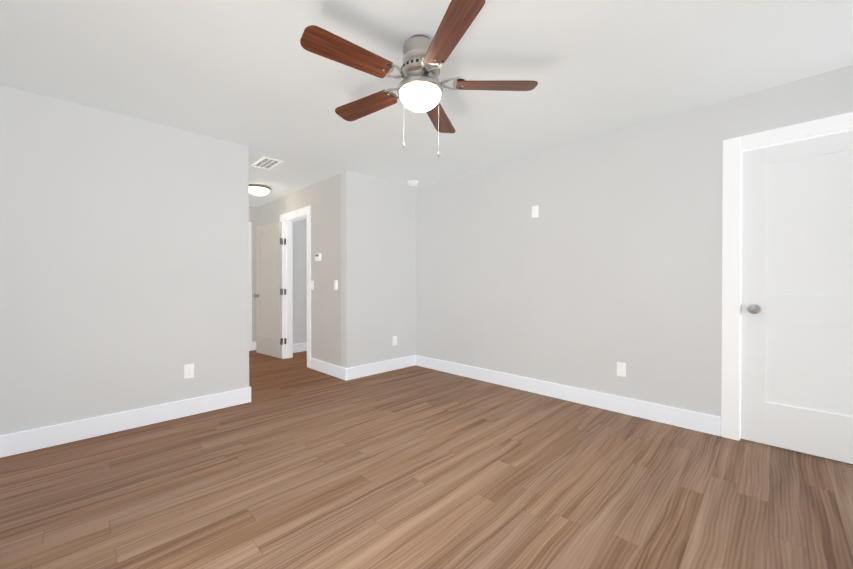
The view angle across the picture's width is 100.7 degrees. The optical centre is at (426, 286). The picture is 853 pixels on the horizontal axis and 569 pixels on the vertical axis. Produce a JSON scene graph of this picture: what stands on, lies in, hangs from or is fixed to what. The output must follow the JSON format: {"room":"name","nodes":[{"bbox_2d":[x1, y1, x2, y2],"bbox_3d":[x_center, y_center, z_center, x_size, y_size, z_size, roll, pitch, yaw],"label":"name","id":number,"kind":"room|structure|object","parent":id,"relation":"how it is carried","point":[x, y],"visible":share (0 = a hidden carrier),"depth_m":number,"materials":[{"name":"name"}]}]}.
{"room":"empty living room","nodes":[
{"label":"empty living room","id":0,"kind":"room"},
{"bbox_2d":[0,85,415,435],"bbox_3d":[-1.240,-0.147,3.845,0.120,2.460,4.512,0,1,45],"label":"wall","id":1,"kind":"structure","parent":0,"point":[124,263],"depth_m":2.74,"materials":[{"name":"paint"}]},
{"bbox_2d":[0,386,250,457],"bbox_3d":[-2.221,1.019,2.768,0.015,0.140,1.530,0,1,45],"label":"baseboard","id":2,"kind":"structure","parent":1,"relation":"attached to","point":[32,439],"depth_m":2.64,"materials":[{"name":"white wood"}]},
{"bbox_2d":[184,364,193,378],"bbox_3d":[-2.007,0.713,2.986,0.008,0.115,0.070,0,1,45],"label":"electrical outlet","id":3,"kind":"object","parent":1,"relation":"attached to","point":[188,370],"visible":1,"depth_m":2.98,"materials":[{"name":"white plastic"}]},
{"bbox_2d":[344,355,415,380],"bbox_3d":[-0.546,1.009,4.457,0.015,0.140,1.093,0,1,45],"label":"baseboard","id":4,"kind":"structure","parent":1,"relation":"attached to","point":[351,373],"depth_m":4.39,"materials":[{"name":"white wood"}]},
{"bbox_2d":[393,336,396,345],"bbox_3d":[-0.412,0.703,4.595,0.008,0.115,0.070,0,1,45],"label":"electrical outlet","id":5,"kind":"object","parent":1,"relation":"attached to","point":[395,340],"visible":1,"depth_m":4.60,"materials":[{"name":"white plastic"}]},
{"bbox_2d":[249,206,256,341],"bbox_3d":[-3.252,-0.159,5.722,0.120,2.460,1.180,0,1,45],"label":"wall","id":6,"kind":"structure","parent":0,"point":[253,215],"depth_m":5.97,"materials":[{"name":"paint"}]},
{"bbox_2d":[249,222,251,350],"bbox_3d":[-3.246,-0.004,5.633,0.016,2.150,0.860,0,1,45],"label":"door frame","id":7,"kind":"structure","parent":6,"relation":"attached to","point":[250,267],"depth_m":5.92,"materials":[{"name":"white wood"}]},
{"bbox_2d":[252,342,255,349],"bbox_3d":[-3.233,1.001,5.653,0.015,0.140,1.022,0,1,45],"label":"baseboard","id":8,"kind":"structure","parent":6,"relation":"attached to","point":[253,343],"depth_m":5.96,"materials":[{"name":"white wood"}]},
{"bbox_2d":[257,173,340,366],"bbox_3d":[-1.902,-0.155,5.130,2.630,2.460,0.120,0,1,45],"label":"wall","id":9,"kind":"structure","parent":0,"point":[322,198],"depth_m":4.44,"materials":[{"name":"paint"}]},
{"bbox_2d":[253,221,285,357],"bbox_3d":[-2.449,0.044,5.475,0.751,2.033,0.234,0,1,45],"label":"hall door","id":10,"kind":"structure","parent":9,"relation":"in","point":[269,289],"depth_m":5.44,"materials":[{"name":"grey wood"}]},
{"bbox_2d":[280,206,310,367],"bbox_3d":[-1.820,0.000,5.050,0.946,2.150,0.152,0,1,45],"label":"door frame","id":11,"kind":"structure","parent":9,"relation":"attached to","point":[287,219],"depth_m":5.27,"materials":[{"name":"white wood"}]},
{"bbox_2d":[315,253,320,260],"bbox_3d":[-1.389,-0.382,4.517,0.130,0.096,0.027,0,1,45],"label":"thermostat","id":12,"kind":"object","parent":9,"relation":"attached to","point":[317,256],"visible":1,"depth_m":4.50,"materials":[{"name":"white plastic"}]},
{"bbox_2d":[311,358,343,379],"bbox_3d":[-1.233,1.009,4.378,0.830,0.140,0.015,0,1,45],"label":"baseboard","id":13,"kind":"structure","parent":9,"relation":"attached to","point":[327,368],"depth_m":4.34,"materials":[{"name":"white wood"}]},
{"bbox_2d":[334,280,337,289],"bbox_3d":[-1.086,-0.020,4.228,0.070,0.115,0.014,0,1,45],"label":"light switch","id":14,"kind":"object","parent":9,"relation":"attached to","point":[335,284],"visible":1,"depth_m":4.22,"materials":[{"name":"white plastic"}]},
{"bbox_2d":[292,218,306,343],"bbox_3d":[-1.723,-0.163,6.269,0.120,2.460,1.750,0,1,45],"label":"wall","id":15,"kind":"structure","parent":0,"point":[299,236],"depth_m":5.82,"materials":[{"name":"paint"}]},
{"bbox_2d":[293,343,306,352],"bbox_3d":[-1.718,0.998,6.187,0.015,0.140,1.630,0,1,45],"label":"baseboard","id":16,"kind":"structure","parent":15,"relation":"attached to","point":[300,347],"depth_m":5.80,"materials":[{"name":"white wood"}]},
{"bbox_2d":[0,350,852,568],"bbox_3d":[-0.707,1.136,3.240,7.480,0.100,4.872,0,1,45],"label":"floor","id":17,"kind":"structure","parent":0,"point":[296,462],"depth_m":1.91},
{"bbox_2d":[0,0,852,206],"bbox_3d":[-0.750,-1.389,3.266,7.360,0.198,4.873,0,1,45],"label":"ceiling","id":18,"kind":"structure","parent":0,"point":[257,79],"depth_m":2.12,"materials":[{"name":"paint"}]},
{"bbox_2d":[249,184,270,196],"bbox_3d":[-2.258,-1.275,4.743,0.310,0.130,0.310,0,1,45],"label":"light","id":19,"kind":"object","parent":18,"relation":"attached to","point":[258,190],"visible":0.96,"depth_m":4.66,"materials":[{"name":"beige glass"}]},
{"bbox_2d":[251,157,282,169],"bbox_3d":[-1.716,-1.323,3.791,0.380,0.008,0.194,0,1,45],"label":"ceiling vent","id":20,"kind":"object","parent":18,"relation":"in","point":[267,163],"visible":1,"depth_m":3.78,"materials":[{"name":"white plastic"}]},
{"bbox_2d":[408,180,418,185],"bbox_3d":[-0.172,-1.340,4.576,0.140,0.042,0.140,0,1,45],"label":"smoke detector","id":21,"kind":"object","parent":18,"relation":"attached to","point":[413,183],"visible":0.98,"depth_m":4.53,"materials":[{"name":"white plastic"}]},
{"bbox_2d":[300,0,537,156],"bbox_3d":[-0.069,-1.007,1.897,1.203,0.615,1.197,0,1,45],"label":"ceiling fan","id":22,"kind":"object","parent":18,"relation":"hanging from","point":[420,87],"visible":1,"depth_m":1.80,"materials":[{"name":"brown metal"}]},
{"bbox_2d":[416,65,852,435],"bbox_3d":[1.443,-0.144,3.363,4.370,2.460,0.120,0,1,45],"label":"wall","id":23,"kind":"structure","parent":0,"point":[599,267],"depth_m":3.15,"materials":[{"name":"paint"}]},
{"bbox_2d":[532,206,537,217],"bbox_3d":[1.105,-0.766,3.600,0.070,0.115,0.014,0,1,45],"label":"light switch","id":24,"kind":"object","parent":23,"relation":"attached to","point":[534,211],"visible":1,"depth_m":3.60,"materials":[{"name":"white plastic"}]},
{"bbox_2d":[416,355,719,435],"bbox_3d":[0.994,1.013,3.719,3.240,0.140,0.015,0,1,45],"label":"baseboard","id":25,"kind":"structure","parent":23,"relation":"attached to","point":[706,423],"depth_m":3.22,"materials":[{"name":"white wood"}]},
{"bbox_2d":[617,362,625,376],"bbox_3d":[1.679,0.713,3.045,0.070,0.115,0.008,0,1,45],"label":"electrical outlet","id":26,"kind":"object","parent":23,"relation":"attached to","point":[621,369],"visible":1,"depth_m":3.04,"materials":[{"name":"white plastic"}]},
{"bbox_2d":[721,112,852,440],"bbox_3d":[2.521,0.017,2.284,0.926,2.150,0.136,0,1,45],"label":"door frame","id":27,"kind":"structure","parent":23,"relation":"attached to","point":[734,148],"depth_m":2.51,"materials":[{"name":"white wood"}]},
{"bbox_2d":[741,130,852,463],"bbox_3d":[2.502,0.064,2.266,0.719,2.033,0.175,0,1,45],"label":"closet door","id":28,"kind":"structure","parent":23,"relation":"in","point":[797,312],"depth_m":2.31,"materials":[{"name":"white wood"}]}
]}

